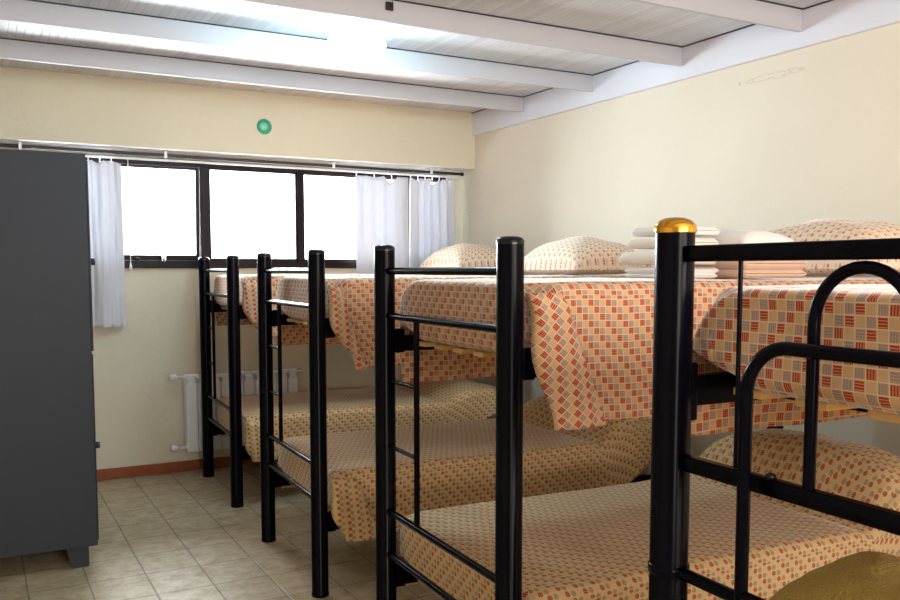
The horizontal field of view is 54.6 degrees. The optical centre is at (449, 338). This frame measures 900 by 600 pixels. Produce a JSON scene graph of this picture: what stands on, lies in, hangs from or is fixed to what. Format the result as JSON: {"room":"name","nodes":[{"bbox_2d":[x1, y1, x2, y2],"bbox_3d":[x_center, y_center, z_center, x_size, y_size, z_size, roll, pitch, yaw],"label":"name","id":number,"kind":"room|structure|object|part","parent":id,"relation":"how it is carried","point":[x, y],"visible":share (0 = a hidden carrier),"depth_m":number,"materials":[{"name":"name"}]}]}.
{"room":"hostel dormitory room","nodes":[
{"label":"hostel dormitory room","id":0,"kind":"room"},
{"bbox_2d":[0,461,443,599],"bbox_3d":[-0.242,1.343,2.784,5.530,0.100,8.620,-2,5,-29],"label":"floor","id":1,"kind":"structure","parent":0,"point":[174,535],"depth_m":4.63,"materials":[{"name":"beige tile"}]},
{"bbox_2d":[0,149,99,568],"bbox_3d":[-2.268,0.105,4.629,0.654,2.078,0.900,-2,5,-29],"label":"locker","id":2,"kind":"object","parent":1,"relation":"on","point":[49,495],"visible":1,"depth_m":4.27,"materials":[{"name":"grey metal"}]},
{"bbox_3d":[-2.284,-0.928,4.539,0.618,0.004,0.880,-2,5,-29],"label":"panel","id":3,"kind":"part","parent":2,"relation":"part of","materials":[{"name":"grey metal"}]},
{"bbox_3d":[-1.900,-0.422,4.532,0.010,0.945,0.442,-2,5,-29],"label":"door","id":4,"kind":"part","parent":2,"relation":"part of","materials":[{"name":"grey metal"}]},
{"bbox_3d":[-1.902,0.540,4.606,0.005,0.955,0.442,-2,5,-29],"label":"door","id":5,"kind":"part","parent":2,"relation":"part of","materials":[{"name":"grey metal"}]},
{"bbox_2d":[198,255,495,507],"bbox_3d":[-0.661,0.208,6.364,2.101,1.600,0.996,-2,5,-27],"label":"bunk bed","id":6,"kind":"object","parent":1,"relation":"on","point":[210,427],"visible":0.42,"depth_m":5.55,"materials":[{"name":"black metal"}]},
{"bbox_3d":[-1.769,0.223,6.322,0.081,1.578,0.081,-2,5,-27],"label":"post","id":7,"kind":"part","parent":6,"relation":"part of","materials":[{"name":"black metal"}]},
{"bbox_3d":[-1.641,0.061,6.054,0.020,0.718,0.021,-2,5,-27],"label":"ladder rod","id":8,"kind":"part","parent":6,"relation":"part of","materials":[{"name":"black metal"}]},
{"bbox_3d":[-1.564,-0.457,5.858,0.025,0.025,0.846,-2,5,-27],"label":"foot rail","id":9,"kind":"part","parent":6,"relation":"part of","materials":[{"name":"black metal"}]},
{"bbox_3d":[-1.564,-0.293,5.871,0.025,0.025,0.846,-2,5,-27],"label":"foot rail","id":10,"kind":"part","parent":6,"relation":"part of","materials":[{"name":"black metal"}]},
{"bbox_3d":[-1.564,0.439,5.929,0.025,0.025,0.846,-2,5,-27],"label":"foot rail","id":11,"kind":"part","parent":6,"relation":"part of","materials":[{"name":"black metal"}]},
{"bbox_3d":[-1.564,0.603,5.942,0.025,0.025,0.846,-2,5,-27],"label":"foot rail","id":12,"kind":"part","parent":6,"relation":"part of","materials":[{"name":"black metal"}]},
{"bbox_3d":[-0.866,-0.255,6.738,1.951,0.059,0.028,-2,5,-27],"label":"rail","id":13,"kind":"part","parent":6,"relation":"part of","materials":[{"name":"black metal"}]},
{"bbox_3d":[-0.866,0.642,6.809,1.951,0.059,0.028,-2,5,-27],"label":"rail","id":14,"kind":"part","parent":6,"relation":"part of","materials":[{"name":"black metal"}]},
{"bbox_3d":[-1.359,0.287,5.506,0.081,1.578,0.081,-2,5,-27],"label":"post","id":15,"kind":"part","parent":6,"relation":"part of","materials":[{"name":"black metal"}]},
{"bbox_2d":[214,274,469,336],"bbox_3d":[-0.656,-0.261,6.316,1.931,0.410,1.090,-2,5,-27],"label":"bedspread","id":16,"kind":"object","parent":6,"relation":"on","point":[247,282],"visible":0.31,"depth_m":5.55,"materials":[{"name":"fabric"}]},
{"bbox_2d":[420,243,495,266],"bbox_3d":[0.126,-0.607,6.606,0.500,0.228,0.660,-3,5,-29],"label":"pillow","id":17,"kind":"object","parent":16,"relation":"on","point":[461,254],"visible":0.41,"depth_m":6.38,"materials":[{"name":"fabric"}]},
{"bbox_2d":[216,379,495,461],"bbox_3d":[-0.660,0.538,6.385,1.947,0.415,1.107,-2,5,-27],"label":"bedspread","id":18,"kind":"object","parent":6,"relation":"on","point":[460,400],"visible":0.61,"depth_m":6.12,"materials":[{"name":"fabric"}]},
{"bbox_2d":[257,249,650,597],"bbox_3d":[0.096,0.328,4.845,2.101,1.600,0.996,-2,5,-27],"label":"bunk bed","id":19,"kind":"object","parent":1,"relation":"on","point":[272,477],"visible":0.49,"depth_m":4.04,"materials":[{"name":"black metal"}]},
{"bbox_3d":[-1.012,0.342,4.803,0.081,1.578,0.081,-2,5,-27],"label":"post","id":20,"kind":"part","parent":19,"relation":"part of","materials":[{"name":"black metal"}]},
{"bbox_3d":[-0.885,0.181,4.535,0.020,0.718,0.021,-2,5,-27],"label":"ladder rod","id":21,"kind":"part","parent":19,"relation":"part of","materials":[{"name":"black metal"}]},
{"bbox_3d":[-0.109,0.762,5.290,1.951,0.059,0.028,-2,5,-27],"label":"rail","id":22,"kind":"part","parent":19,"relation":"part of","materials":[{"name":"black metal"}]},
{"bbox_3d":[-0.807,-0.174,4.352,0.025,0.025,0.846,-2,5,-27],"label":"foot rail","id":23,"kind":"part","parent":19,"relation":"part of","materials":[{"name":"black metal"}]},
{"bbox_3d":[-0.807,-0.338,4.339,0.025,0.025,0.846,-2,5,-27],"label":"foot rail","id":24,"kind":"part","parent":19,"relation":"part of","materials":[{"name":"black metal"}]},
{"bbox_3d":[-0.807,0.559,4.410,0.025,0.025,0.846,-2,5,-27],"label":"foot rail","id":25,"kind":"part","parent":19,"relation":"part of","materials":[{"name":"black metal"}]},
{"bbox_3d":[-0.807,0.722,4.423,0.025,0.025,0.846,-2,5,-27],"label":"foot rail","id":26,"kind":"part","parent":19,"relation":"part of","materials":[{"name":"black metal"}]},
{"bbox_3d":[-0.109,-0.135,5.219,1.951,0.059,0.028,-2,5,-27],"label":"rail","id":27,"kind":"part","parent":19,"relation":"part of","materials":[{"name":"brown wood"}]},
{"bbox_3d":[-0.603,0.406,3.987,0.081,1.578,0.081,-2,5,-27],"label":"post","id":28,"kind":"part","parent":19,"relation":"part of","materials":[{"name":"black metal"}]},
{"bbox_2d":[276,275,626,369],"bbox_3d":[0.102,-0.134,4.796,1.933,0.425,1.088,-2,5,-27],"label":"bedspread","id":29,"kind":"object","parent":19,"relation":"on","point":[349,300],"visible":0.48,"depth_m":4.01,"materials":[{"name":"fabric"}]},
{"bbox_2d":[524,236,652,274],"bbox_3d":[0.766,-0.485,5.096,0.520,0.222,0.740,-2,5,-24],"label":"pillow","id":30,"kind":"object","parent":29,"relation":"on","point":[578,255],"visible":0.94,"depth_m":4.84,"materials":[{"name":"fabric"}]},
{"bbox_2d":[278,395,651,541],"bbox_3d":[0.095,0.620,4.868,1.933,0.500,1.120,-2,5,-27],"label":"bedspread","id":31,"kind":"object","parent":19,"relation":"on","point":[458,459],"visible":0.6,"depth_m":4.53,"materials":[{"name":"fabric"}]},
{"bbox_3d":[0.301,0.826,4.474,1.951,0.059,0.028,-2,5,-27],"label":"rail","id":32,"kind":"part","parent":19,"relation":"part of","materials":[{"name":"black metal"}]},
{"bbox_3d":[0.118,0.683,4.885,1.860,0.200,0.830,-2,5,-27],"label":"mattress","id":33,"kind":"part","parent":19,"relation":"part of","materials":[{"name":"beige fabric"}]},
{"bbox_2d":[374,236,782,599],"bbox_3d":[0.865,0.447,3.329,2.101,1.600,0.996,-2,5,-27],"label":"bunk bed","id":34,"kind":"object","parent":1,"relation":"on","point":[514,364],"visible":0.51,"depth_m":2.80,"materials":[{"name":"black metal"}]},
{"bbox_3d":[-0.243,0.462,3.286,0.081,1.578,0.081,-2,5,-27],"label":"post","id":35,"kind":"part","parent":34,"relation":"part of","materials":[{"name":"black metal"}]},
{"bbox_3d":[0.660,0.881,3.773,1.951,0.059,0.028,-2,5,-27],"label":"rail","id":36,"kind":"part","parent":34,"relation":"part of","materials":[{"name":"black metal"}]},
{"bbox_3d":[-0.115,0.300,3.018,0.020,0.718,0.021,-2,5,-27],"label":"ladder rod","id":37,"kind":"part","parent":34,"relation":"part of","materials":[{"name":"black metal"}]},
{"bbox_3d":[0.660,-0.016,3.703,1.951,0.059,0.028,-2,5,-27],"label":"rail","id":38,"kind":"part","parent":34,"relation":"part of","materials":[{"name":"black metal"}]},
{"bbox_3d":[-0.038,0.842,2.906,0.025,0.025,0.846,-2,5,-27],"label":"foot rail","id":39,"kind":"part","parent":34,"relation":"part of","materials":[{"name":"black metal"}]},
{"bbox_3d":[-0.038,-0.055,2.836,0.025,0.025,0.846,-2,5,-27],"label":"foot rail","id":40,"kind":"part","parent":34,"relation":"part of","materials":[{"name":"black metal"}]},
{"bbox_3d":[-0.038,-0.218,2.823,0.025,0.025,0.846,-2,5,-27],"label":"foot rail","id":41,"kind":"part","parent":34,"relation":"part of","materials":[{"name":"black metal"}]},
{"bbox_3d":[-0.038,0.678,2.893,0.025,0.025,0.846,-2,5,-27],"label":"foot rail","id":42,"kind":"part","parent":34,"relation":"part of","materials":[{"name":"black metal"}]},
{"bbox_3d":[0.887,-0.090,3.297,1.860,0.192,0.830,-2,5,-27],"label":"mattress","id":43,"kind":"part","parent":34,"relation":"part of","materials":[{"name":"fabric"}]},
{"bbox_3d":[0.167,0.526,2.471,0.081,1.578,0.081,-2,5,-27],"label":"post","id":44,"kind":"part","parent":34,"relation":"part of","materials":[{"name":"black metal"}]},
{"bbox_2d":[399,277,889,430],"bbox_3d":[0.871,-0.017,3.279,1.932,0.419,1.087,-2,5,-27],"label":"bedspread","id":45,"kind":"object","parent":34,"relation":"on","point":[590,339],"visible":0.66,"depth_m":2.56,"materials":[{"name":"fabric"}]},
{"bbox_2d":[624,267,718,277],"bbox_3d":[0.822,-0.247,3.252,0.219,0.044,0.277,-2,5,-25],"label":"folded towel","id":46,"kind":"object","parent":45,"relation":"on","point":[646,272],"visible":0.45,"depth_m":3.20,"materials":[{"name":"white fabric"}]},
{"bbox_2d":[618,251,715,264],"bbox_3d":[0.809,-0.301,3.242,0.214,0.052,0.317,-2,5,-27],"label":"folded towel","id":47,"kind":"object","parent":46,"relation":"on","point":[643,257],"visible":0.39,"depth_m":3.23,"materials":[{"name":"white fabric"}]},
{"bbox_2d":[627,238,718,248],"bbox_3d":[0.827,-0.354,3.246,0.212,0.037,0.264,-2,5,-28],"label":"folded towel","id":48,"kind":"object","parent":47,"relation":"on","point":[634,243],"visible":0.33,"depth_m":3.21,"materials":[{"name":"white fabric"}]},
{"bbox_2d":[632,226,719,236],"bbox_3d":[0.839,-0.399,3.249,0.213,0.034,0.238,-3,5,-30],"label":"folded towel","id":49,"kind":"object","parent":48,"relation":"on","point":[701,231],"visible":0.38,"depth_m":3.20,"materials":[{"name":"white fabric"}]},
{"bbox_2d":[695,261,806,277],"bbox_3d":[1.094,-0.268,3.353,0.321,0.070,0.414,-2,5,-28],"label":"folded blanket","id":50,"kind":"object","parent":45,"relation":"on","point":[727,269],"visible":0.48,"depth_m":3.18,"materials":[{"name":"fabric"}]},
{"bbox_2d":[695,229,795,243],"bbox_3d":[1.093,-0.364,3.346,0.319,0.107,0.400,-2,5,-28],"label":"folded blanket","id":51,"kind":"object","parent":50,"relation":"on","point":[726,236],"visible":0.28,"depth_m":3.16,"materials":[{"name":"white fabric"}]},
{"bbox_2d":[769,219,899,276],"bbox_3d":[1.589,-0.380,3.627,0.500,0.242,0.740,-2,5,-28],"label":"pillow","id":52,"kind":"object","parent":45,"relation":"on","point":[818,229],"visible":0.41,"depth_m":3.42,"materials":[{"name":"fabric"}]},
{"bbox_2d":[400,429,899,599],"bbox_3d":[0.864,0.707,3.349,1.934,0.561,1.117,-2,5,-27],"label":"bedspread","id":53,"kind":"object","parent":34,"relation":"on","point":[587,544],"visible":0.7,"depth_m":3.13,"materials":[{"name":"fabric"}]},
{"bbox_3d":[1.563,0.391,4.188,0.081,1.578,0.081,-2,5,-27],"label":"post","id":54,"kind":"part","parent":34,"relation":"part of","materials":[{"name":"black metal"}]},
{"bbox_2d":[648,217,899,599],"bbox_3d":[1.534,0.567,1.762,2.108,1.607,0.996,-2,5,-27],"label":"bunk bed","id":55,"kind":"object","parent":1,"relation":"on","point":[678,388],"visible":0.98,"depth_m":1.56,"materials":[{"name":"black metal"}]},
{"bbox_3d":[0.429,0.585,1.721,0.078,1.578,0.078,-2,5,-27],"label":"post","id":56,"kind":"part","parent":55,"relation":"part of","materials":[{"name":"black metal"}]},
{"bbox_3d":[0.634,0.481,1.303,0.025,0.025,0.846,-2,5,-27],"label":"foot rail","id":57,"kind":"part","parent":55,"relation":"part of","materials":[{"name":"black metal"}]},
{"bbox_3d":[1.332,0.067,2.134,1.951,0.059,0.028,-2,5,-27],"label":"rail","id":58,"kind":"part","parent":55,"relation":"part of","materials":[{"name":"black metal"}]},
{"bbox_3d":[0.634,0.265,1.286,0.024,0.030,0.846,-2,5,-27],"label":"foot rail","id":59,"kind":"part","parent":55,"relation":"part of","materials":[{"name":"black metal"}]},
{"bbox_3d":[0.634,-0.129,1.255,0.024,0.030,0.846,-2,5,-27],"label":"foot rail","id":60,"kind":"part","parent":55,"relation":"part of","materials":[{"name":"black metal"}]},
{"bbox_2d":[691,284,899,436],"bbox_3d":[1.543,0.102,1.714,1.932,0.418,1.088,-2,5,-27],"label":"bedspread","id":61,"kind":"object","parent":55,"relation":"on","point":[864,316],"visible":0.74,"depth_m":1.52,"materials":[{"name":"fabric"}]},
{"bbox_3d":[0.601,0.700,1.305,0.023,1.374,0.483,-2,5,-27],"label":"ladder frame","id":62,"kind":"part","parent":55,"relation":"part of","materials":[{"name":"black metal"}]},
{"bbox_3d":[1.536,0.850,1.784,1.933,0.517,1.114,-2,5,-27],"label":"bedspread","id":63,"kind":"object","parent":55,"relation":"on","visible":0},
{"bbox_2d":[769,551,899,599],"bbox_3d":[0.891,0.617,1.695,0.520,0.341,0.640,-2,5,-27],"label":"blanket","id":64,"kind":"object","parent":63,"relation":"on","point":[864,575],"visible":1,"depth_m":1.72,"materials":[{"name":"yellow fabric"}]},
{"bbox_2d":[0,143,461,469],"bbox_3d":[-2.270,-0.401,6.376,5.330,2.812,0.150,-2,5,-29],"label":"wall","id":65,"kind":"structure","parent":0,"point":[139,412],"depth_m":6.42,"materials":[{"name":"yellow paint"}]},
{"bbox_2d":[97,456,277,480],"bbox_3d":[-2.231,0.968,6.411,5.329,0.078,0.014,-2,5,-29],"label":"baseboard","id":66,"kind":"structure","parent":65,"relation":"attached to","point":[169,467],"depth_m":6.45,"materials":[{"name":"wood"}]},
{"bbox_2d":[0,142,463,175],"bbox_3d":[-1.777,-1.322,6.384,4.272,0.052,0.108,-2,5,-29],"label":"curtain rod","id":67,"kind":"object","parent":65,"relation":"attached to","point":[18,145],"visible":1,"depth_m":6.38,"materials":[{"name":"black"}]},
{"bbox_2d":[85,154,457,177],"bbox_3d":[-1.227,-1.314,6.702,2.940,0.017,0.018,-2,5,-29],"label":"track","id":68,"kind":"object","parent":67,"relation":"attached to","point":[86,155],"visible":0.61,"depth_m":6.58,"materials":[{"name":"white plastic"}]},
{"bbox_2d":[87,157,126,326],"bbox_3d":[-2.398,-0.671,6.090,0.242,1.187,0.057,-3,5,-31],"label":"curtain","id":69,"kind":"object","parent":68,"relation":"hanging from","point":[104,177],"visible":0.98,"depth_m":6.08,"materials":[{"name":"white fabric"}]},
{"bbox_2d":[127,159,132,270],"bbox_3d":[-2.275,-0.876,6.181,0.022,0.790,0.021,-2,5,-29],"label":"blind cord","id":70,"kind":"object","parent":68,"relation":"hanging from","point":[130,267],"visible":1,"depth_m":6.19,"materials":[{"name":"white plastic"}]},
{"bbox_2d":[356,172,408,273],"bbox_3d":[-0.550,-0.748,7.101,0.468,1.192,0.034,-2,5,-29],"label":"curtain","id":71,"kind":"object","parent":68,"relation":"hanging from","point":[381,205],"visible":0.59,"depth_m":7.06,"materials":[{"name":"white fabric"}]},
{"bbox_2d":[409,176,454,266],"bbox_3d":[-0.147,-0.766,7.322,0.439,1.192,0.103,-2,5,-29],"label":"curtain","id":72,"kind":"object","parent":68,"relation":"hanging from","point":[431,206],"visible":0.54,"depth_m":7.27,"materials":[{"name":"white fabric"}]},
{"bbox_2d":[169,368,300,451],"bbox_3d":[-1.621,0.533,6.641,1.002,0.579,0.133,-2,5,-29],"label":"radiator","id":73,"kind":"object","parent":65,"relation":"attached to","point":[249,379],"visible":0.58,"depth_m":6.49,"materials":[{"name":"white metal"}]},
{"bbox_2d":[0,138,472,170],"bbox_3d":[-2.182,-1.333,6.140,5.329,0.002,0.217,-2,5,-29],"label":"trim","id":74,"kind":"structure","parent":65,"relation":"attached to","point":[2,140],"depth_m":6.40,"materials":[{"name":"white plastic"}]},
{"bbox_2d":[27,150,446,267],"bbox_3d":[-1.480,-0.934,6.673,3.280,0.790,0.128,-2,5,-29],"label":"window","id":75,"kind":"structure","parent":65,"relation":"in","point":[202,206],"depth_m":6.50,"materials":[{"name":"black metal"}]},
{"bbox_3d":[-2.118,-0.909,6.355,0.560,0.689,0.078,-2,5,-29],"label":"sash","id":76,"kind":"part","parent":75,"relation":"part of","materials":[{"name":"black"}]},
{"bbox_3d":[-1.505,-0.936,6.666,0.680,0.685,0.040,-2,5,-29],"label":"sash","id":77,"kind":"part","parent":75,"relation":"part of","materials":[{"name":"black"}]},
{"bbox_3d":[-0.796,-0.967,7.052,0.835,0.685,0.040,-2,5,-29],"label":"sash","id":78,"kind":"part","parent":75,"relation":"part of","materials":[{"name":"black"}]},
{"bbox_2d":[0,66,474,168],"bbox_3d":[-2.181,-1.561,6.121,5.329,0.456,0.219,-2,5,-29],"label":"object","id":79,"kind":"structure","parent":65,"relation":"attached to","point":[39,105],"depth_m":6.28,"materials":[{"name":"yellow paint"}]},
{"bbox_2d":[257,119,271,133],"bbox_3d":[-1.369,-1.564,6.429,0.112,0.112,0.019,-2,5,-29],"label":"air vent","id":80,"kind":"object","parent":65,"relation":"attached to","point":[264,126],"visible":1,"depth_m":6.42,"materials":[{"name":"teal plastic"}]},
{"bbox_3d":[-1.371,-1.564,6.426,0.068,0.068,0.015,-2,5,-29],"label":"knob","id":81,"kind":"part","parent":80,"relation":"part of","materials":[{"name":"green plastic"}]},
{"bbox_2d":[0,0,827,112],"bbox_3d":[-0.242,-1.550,2.556,5.530,0.080,8.620,-2,5,-29],"label":"ceiling","id":82,"kind":"structure","parent":0,"point":[625,18],"depth_m":4.89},
{"bbox_2d":[327,17,385,62],"bbox_3d":[-0.480,-1.543,4.471,0.300,0.235,0.300,-2,5,-29],"label":"ceiling lamp","id":83,"kind":"object","parent":82,"relation":"attached to","point":[355,43],"visible":0.92,"depth_m":4.38,"materials":[{"name":"white glass"}]},
{"bbox_2d":[345,17,367,28],"bbox_3d":[-0.480,-1.622,4.465,0.120,0.076,0.120,-2,5,-29],"label":"socket","id":84,"kind":"object","parent":83,"relation":"attached to","point":[349,22],"depth_m":4.42,"materials":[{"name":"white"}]},
{"bbox_2d":[233,0,682,66],"bbox_3d":[-0.967,-1.556,3.855,5.299,0.110,0.026,-2,5,-29],"label":"beam","id":85,"kind":"structure","parent":82,"relation":"attached to","point":[404,14],"depth_m":4.47,"materials":[{"name":"white paint"}]},
{"bbox_2d":[392,0,682,47],"bbox_3d":[-0.960,-1.608,3.840,5.299,0.006,0.006,-2,5,-29],"label":"trim","id":86,"kind":"structure","parent":82,"relation":"attached to","point":[392,0],"depth_m":4.59,"materials":[{"name":"black"}]},
{"bbox_2d":[630,0,802,31],"bbox_3d":[-0.562,-1.497,3.115,5.299,0.110,0.026,-2,5,-29],"label":"beam","id":87,"kind":"structure","parent":82,"relation":"attached to","point":[748,11],"depth_m":4.18,"materials":[{"name":"white paint"}]},
{"bbox_2d":[462,22,899,474],"bbox_3d":[2.150,-0.211,3.970,0.120,2.812,8.620,-2,5,-29],"label":"wall","id":88,"kind":"structure","parent":0,"point":[799,136],"depth_m":4.93,"materials":[{"name":"beige paint"}]},
{"bbox_2d":[0,39,523,111],"bbox_3d":[-1.776,-1.672,5.334,5.299,0.110,0.026,-2,5,-29],"label":"beam","id":89,"kind":"structure","parent":88,"relation":"attached to","point":[9,49],"depth_m":5.57,"materials":[{"name":"white paint"}]},
{"bbox_2d":[0,37,523,97],"bbox_3d":[-1.769,-1.724,5.319,5.299,0.006,0.006,-2,5,-29],"label":"trim","id":90,"kind":"structure","parent":88,"relation":"attached to","point":[0,37],"depth_m":5.55,"materials":[{"name":"black"}]},
{"bbox_2d":[0,0,592,91],"bbox_3d":[-1.371,-1.614,4.595,5.299,0.110,0.026,-2,5,-29],"label":"beam","id":91,"kind":"structure","parent":88,"relation":"attached to","point":[18,11],"depth_m":4.74,"materials":[{"name":"white paint"}]},
{"bbox_2d":[27,0,592,75],"bbox_3d":[-1.365,-1.666,4.579,5.299,0.006,0.006,-2,5,-29],"label":"trim","id":92,"kind":"structure","parent":88,"relation":"attached to","point":[27,0],"depth_m":4.76,"materials":[{"name":"black"}]},
{"bbox_2d":[386,1,393,10],"bbox_3d":[-0.283,-1.601,4.187,0.040,0.040,0.037,-2,5,-29],"label":"hook","id":93,"kind":"object","parent":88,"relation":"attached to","point":[389,5],"visible":1,"depth_m":4.20,"materials":[{"name":"black metal"}]},
{"bbox_2d":[471,0,832,113],"bbox_3d":[2.132,-1.597,3.696,0.006,0.006,8.149,-2,5,-29],"label":"trim","id":94,"kind":"structure","parent":88,"relation":"attached to","point":[828,0],"depth_m":4.97,"materials":[{"name":"black"}]},
{"bbox_2d":[472,0,899,135],"bbox_3d":[2.148,-1.507,3.712,0.029,0.186,8.149,-2,5,-29],"label":"trim","id":95,"kind":"structure","parent":88,"relation":"attached to","point":[835,19],"depth_m":4.89,"materials":[{"name":"white paint"}]},
{"bbox_2d":[757,0,802,9],"bbox_3d":[-0.556,-1.550,3.100,5.299,0.006,0.006,-2,5,-29],"label":"trim","id":96,"kind":"structure","parent":88,"relation":"attached to","point":[757,0],"depth_m":4.28,"materials":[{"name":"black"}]}
]}

